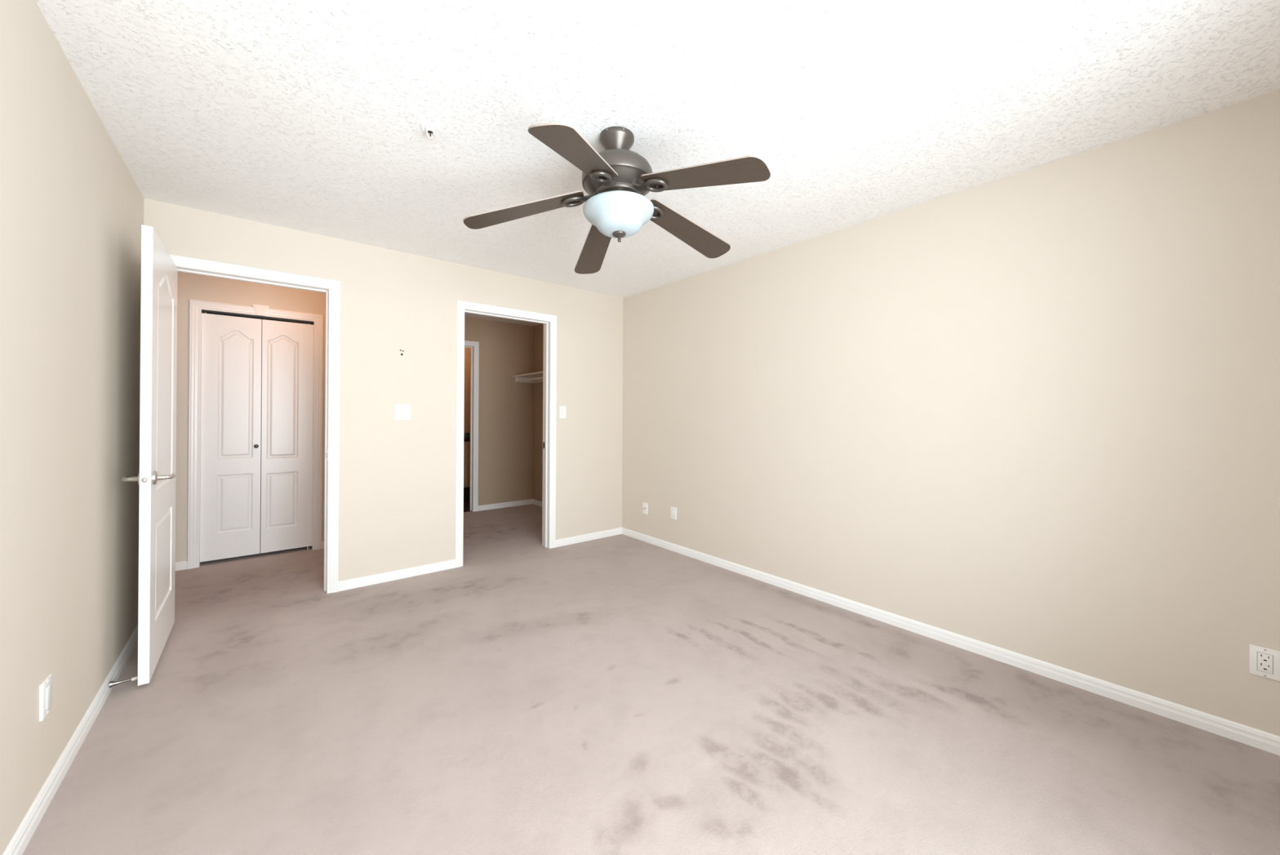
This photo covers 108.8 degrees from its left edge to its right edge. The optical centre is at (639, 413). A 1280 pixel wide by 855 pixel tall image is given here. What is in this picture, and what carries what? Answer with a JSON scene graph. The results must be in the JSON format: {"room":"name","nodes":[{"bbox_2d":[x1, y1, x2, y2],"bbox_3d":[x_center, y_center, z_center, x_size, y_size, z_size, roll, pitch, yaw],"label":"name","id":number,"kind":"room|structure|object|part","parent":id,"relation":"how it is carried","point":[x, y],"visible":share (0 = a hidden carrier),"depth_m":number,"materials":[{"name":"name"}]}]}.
{"room":"empty bedroom","nodes":[
{"label":"empty bedroom","id":0,"kind":"room"},
{"bbox_2d":[0,0,143,854],"bbox_3d":[-1.433,0.008,0.837,0.120,2.400,4.556,0,0,-40],"label":"wall","id":1,"kind":"structure","parent":0,"point":[72,208],"depth_m":1.49,"materials":[{"name":"paint"}]},
{"bbox_2d":[39,673,52,721],"bbox_3d":[-1.829,0.874,1.411,0.010,0.110,0.078,0,0,-40],"label":"wall plate","id":2,"kind":"object","parent":1,"relation":"attached to","point":[46,686],"visible":1,"depth_m":1.40,"materials":[{"name":"white plastic"}]},
{"bbox_2d":[2,624,137,854],"bbox_3d":[-1.382,1.176,0.869,0.013,0.064,4.338,0,0,-40],"label":"baseboard","id":3,"kind":"structure","parent":1,"relation":"attached to","point":[25,830],"depth_m":1.53,"materials":[{"name":"white paint"}]},
{"bbox_2d":[109,675,137,687],"bbox_3d":[-2.260,1.173,2.006,0.082,0.027,0.027,0,0,-40],"label":"door stop","id":4,"kind":"object","parent":3,"relation":"attached to","point":[112,683],"visible":0.98,"depth_m":2.00,"materials":[{"name":"silver metal"}]},
{"bbox_3d":[-2.266,1.173,2.001,0.066,0.027,0.027,0,0,-40],"label":"rod","id":5,"kind":"part","parent":4,"relation":"part of","materials":[{"name":"silver metal"}]},
{"bbox_2d":[143,198,622,581],"bbox_3d":[-2.670,0.011,3.970,4.738,2.400,2.087,0,0,-40],"label":"wall","id":6,"kind":"structure","parent":0,"point":[397,477],"depth_m":3.47,"materials":[{"name":"paint"}]},
{"bbox_2d":[120,224,177,685],"bbox_3d":[-2.419,0.183,2.310,0.167,2.014,0.784,0,0,-40],"label":"door","id":7,"kind":"structure","parent":6,"relation":"in","point":[156,477],"depth_m":2.12,"materials":[{"name":"white paint"}]},
{"bbox_3d":[-2.279,0.292,2.061,0.066,0.062,0.144,0,0,-40],"label":"lever handle","id":8,"kind":"part","parent":7,"relation":"part of","materials":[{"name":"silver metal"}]},
{"bbox_3d":[-2.201,0.293,2.125,0.066,0.062,0.144,0,0,-40],"label":"lever handle","id":9,"kind":"part","parent":7,"relation":"part of","materials":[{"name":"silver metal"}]},
{"bbox_2d":[175,541,324,570],"bbox_3d":[-3.470,1.174,3.580,2.820,0.064,0.013,0,0,-40],"label":"baseboard","id":10,"kind":"structure","parent":6,"relation":"attached to","point":[181,565],"depth_m":3.53,"materials":[{"name":"white paint"}]},
{"bbox_2d":[168,253,340,593],"bbox_3d":[-2.431,0.155,2.891,0.881,2.109,0.150,0,0,-40],"label":"door frame","id":11,"kind":"structure","parent":6,"relation":"attached to","point":[331,288],"depth_m":3.09,"materials":[{"name":"white paint"}]},
{"bbox_2d":[186,298,323,568],"bbox_3d":[-3.199,0.154,3.858,0.857,2.108,0.127,0,0,-40],"label":"door frame","id":12,"kind":"structure","parent":6,"relation":"attached to","point":[197,307],"depth_m":3.64,"materials":[{"name":"white paint"}]},
{"bbox_2d":[200,312,313,561],"bbox_3d":[-3.193,0.201,3.851,0.722,2.015,0.064,0,0,-40],"label":"door","id":13,"kind":"structure","parent":6,"relation":"in","point":[233,428],"depth_m":3.83,"materials":[{"name":"white paint"}]},
{"bbox_2d":[393,404,410,419],"bbox_3d":[-1.748,-0.006,3.371,0.114,0.113,0.011,0,0,-40],"label":"light switch","id":14,"kind":"object","parent":6,"relation":"attached to","point":[400,411],"visible":1,"depth_m":3.37,"materials":[{"name":"white plastic"}]},
{"bbox_2d":[464,340,479,511],"bbox_3d":[-2.394,0.163,5.487,0.880,2.109,0.130,0,0,-40],"label":"door frame","id":15,"kind":"structure","parent":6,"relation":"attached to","point":[473,345],"depth_m":5.71,"materials":[{"name":"white paint"}]},
{"bbox_2d":[337,527,622,591],"bbox_3d":[-1.117,1.187,3.891,2.431,0.064,0.013,0,0,-40],"label":"baseboard","id":16,"kind":"structure","parent":6,"relation":"attached to","point":[353,583],"depth_m":3.44,"materials":[{"name":"white paint"}]},
{"bbox_2d":[454,299,556,567],"bbox_3d":[-1.152,0.165,3.947,0.889,2.109,0.148,0,0,-40],"label":"door frame","id":17,"kind":"structure","parent":6,"relation":"attached to","point":[549,322],"depth_m":4.12,"materials":[{"name":"white paint"}]},
{"bbox_3d":[-1.194,0.164,3.998,0.889,2.109,0.015,0,0,-40],"label":"casing","id":18,"kind":"part","parent":17,"relation":"part of","materials":[{"name":"white paint"}]},
{"bbox_2d":[559,405,565,417],"bbox_3d":[-0.711,-0.008,4.227,0.066,0.112,0.011,0,0,-40],"label":"light switch","id":19,"kind":"object","parent":6,"relation":"attached to","point":[562,408],"visible":1,"depth_m":4.22,"materials":[{"name":"white plastic"}]},
{"bbox_2d":[463,432,470,436],"bbox_3d":[-2.633,0.019,6.204,2.038,2.400,1.280,0,0,-40],"label":"wall","id":20,"kind":"structure","parent":0,"point":[465,434],"depth_m":6.92,"materials":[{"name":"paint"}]},
{"bbox_2d":[463,346,470,432],"bbox_3d":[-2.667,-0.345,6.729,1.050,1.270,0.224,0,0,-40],"label":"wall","id":21,"kind":"structure","parent":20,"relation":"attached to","point":[467,350],"depth_m":6.70,"materials":[{"name":"beige paint"}]},
{"bbox_2d":[464,316,543,505],"bbox_3d":[-1.547,0.020,4.983,1.918,2.400,1.984,0,0,-40],"label":"wall","id":22,"kind":"structure","parent":0,"point":[510,412],"depth_m":5.98,"materials":[{"name":"paint"}]},
{"bbox_2d":[478,498,542,511],"bbox_3d":[-1.143,1.191,5.243,0.750,0.064,1.869,0,0,-40],"label":"baseboard","id":23,"kind":"structure","parent":22,"relation":"attached to","point":[496,505],"depth_m":5.98,"materials":[{"name":"white paint"}]},
{"bbox_2d":[513,371,542,382],"bbox_3d":[-1.011,-0.450,5.457,0.293,0.084,1.705,0,0,-40],"label":"closet shelf","id":24,"kind":"object","parent":22,"relation":"attached to","point":[534,377],"visible":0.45,"depth_m":5.97,"materials":[{"name":"white wood"}]},
{"bbox_3d":[-1.084,-0.420,5.385,0.021,0.021,1.687,0,0,-40],"label":"rod","id":25,"kind":"part","parent":24,"relation":"part of","materials":[{"name":"white plastic"}]},
{"bbox_2d":[22,499,1279,854],"bbox_3d":[-1.669,1.263,2.825,4.838,0.100,7.920,0,0,-40],"label":"floor","id":26,"kind":"structure","parent":0,"point":[620,694],"depth_m":1.73,"materials":[{"name":"beige carpet"}]},
{"bbox_2d":[463,436,470,500],"bbox_3d":[-2.607,0.789,6.536,1.350,0.869,0.580,0,0,-40],"label":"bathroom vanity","id":27,"kind":"object","parent":26,"relation":"on","point":[466,439],"visible":0.04,"depth_m":6.36,"materials":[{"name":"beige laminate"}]},
{"bbox_3d":[-2.429,0.498,6.347,0.420,0.185,0.018,0,0,-40],"label":"drawer","id":28,"kind":"part","parent":27,"relation":"part of","materials":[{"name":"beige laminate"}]},
{"bbox_3d":[-2.431,0.808,6.346,0.420,0.405,0.018,0,0,-40],"label":"door","id":29,"kind":"part","parent":27,"relation":"part of","materials":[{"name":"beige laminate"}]},
{"bbox_2d":[463,436,470,441],"bbox_3d":[-2.605,0.372,6.538,1.350,0.035,0.580,0,0,-40],"label":"countertop","id":30,"kind":"structure","parent":27,"relation":"on","point":[465,438],"depth_m":6.35,"materials":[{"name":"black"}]},
{"bbox_2d":[35,0,1279,326],"bbox_3d":[-1.656,-1.237,2.833,4.838,0.100,7.920,0,0,-40],"label":"ceiling","id":31,"kind":"structure","parent":0,"point":[308,116],"depth_m":1.72,"materials":[{"name":"white paint"}]},
{"bbox_2d":[420,122,439,140],"bbox_3d":[-0.873,-1.163,1.908,0.075,0.046,0.075,0,0,-40],"label":"sprinkler","id":32,"kind":"object","parent":31,"relation":"attached to","point":[428,128],"visible":1,"depth_m":1.90,"materials":[{"name":"white plastic"}]},
{"bbox_2d":[462,122,770,274],"bbox_3d":[-0.051,-0.954,1.970,1.209,0.456,1.246,0,0,-40],"label":"ceiling fan","id":33,"kind":"object","parent":31,"relation":"hanging from","point":[616,180],"visible":1,"depth_m":1.86,"materials":[{"name":"brown metal"}]},
{"bbox_3d":[-0.488,-0.860,1.942,0.514,0.006,0.146,-15,5,-2],"label":"blade","id":34,"kind":"part","parent":33,"relation":"part of","materials":[{"name":"brown wood"}]},
{"bbox_3d":[-0.206,-0.885,1.571,0.146,0.006,0.514,5,12,15],"label":"blade","id":35,"kind":"part","parent":33,"relation":"part of","materials":[{"name":"brown wood"}]},
{"bbox_3d":[-0.222,-0.850,2.325,0.146,0.006,0.514,-8,-13,-21],"label":"blade","id":36,"kind":"part","parent":33,"relation":"part of","materials":[{"name":"brown wood"}]},
{"bbox_3d":[-0.090,-0.815,1.948,0.301,0.108,0.301,0,-3,-40],"label":"lamp shade","id":37,"kind":"part","parent":33,"relation":"part of","materials":[{"name":"white glass"}]},
{"bbox_3d":[0.224,-0.870,2.191,0.514,0.006,0.146,16,-20,-35],"label":"blade","id":38,"kind":"part","parent":33,"relation":"part of","materials":[{"name":"brown wood"}]},
{"bbox_3d":[0.234,-0.892,1.725,0.514,0.006,0.146,12,-1,34],"label":"blade","id":39,"kind":"part","parent":33,"relation":"part of","materials":[{"name":"brown wood"}]},
{"bbox_2d":[622,89,1279,736],"bbox_3d":[1.235,0.028,3.040,0.100,2.400,4.556,0,0,-40],"label":"wall","id":40,"kind":"structure","parent":0,"point":[1034,412],"depth_m":2.21,"materials":[{"name":"paint"}]},
{"bbox_2d":[642,502,648,514],"bbox_3d":[0.046,0.911,4.382,0.014,0.108,0.074,0,0,-40],"label":"cable plate","id":41,"kind":"object","parent":40,"relation":"attached to","point":[645,505],"visible":1,"depth_m":4.38,"materials":[{"name":"white plastic"}]},
{"bbox_2d":[670,506,676,519],"bbox_3d":[0.298,0.891,4.083,0.007,0.108,0.078,0,0,-40],"label":"wall outlet","id":42,"kind":"object","parent":40,"relation":"attached to","point":[673,509],"visible":1,"depth_m":4.08,"materials":[{"name":"white plastic"}]},
{"bbox_2d":[671,508,675,517],"bbox_3d":[0.297,0.891,4.082,0.002,0.069,0.036,0,0,-40],"label":"socket","id":43,"kind":"object","parent":42,"relation":"attached to","point":[673,509],"depth_m":4.08,"materials":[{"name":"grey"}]},
{"bbox_2d":[622,527,1279,755],"bbox_3d":[1.192,1.196,2.993,0.013,0.064,4.338,0,0,-40],"label":"baseboard","id":44,"kind":"structure","parent":40,"relation":"attached to","point":[1269,742],"depth_m":2.19,"materials":[{"name":"white paint"}]},
{"bbox_2d":[1248,644,1279,680],"bbox_3d":[2.286,0.912,1.675,0.008,0.108,0.070,0,0,-40],"label":"wall outlet","id":45,"kind":"object","parent":40,"relation":"attached to","point":[1263,661],"visible":1,"depth_m":1.67,"materials":[{"name":"white plastic"}]},
{"bbox_2d":[1257,651,1273,674],"bbox_3d":[2.285,0.912,1.674,0.002,0.069,0.036,0,0,-40],"label":"socket","id":46,"kind":"object","parent":45,"relation":"attached to","point":[1264,659],"depth_m":1.67,"materials":[{"name":"white plastic"}]}
]}

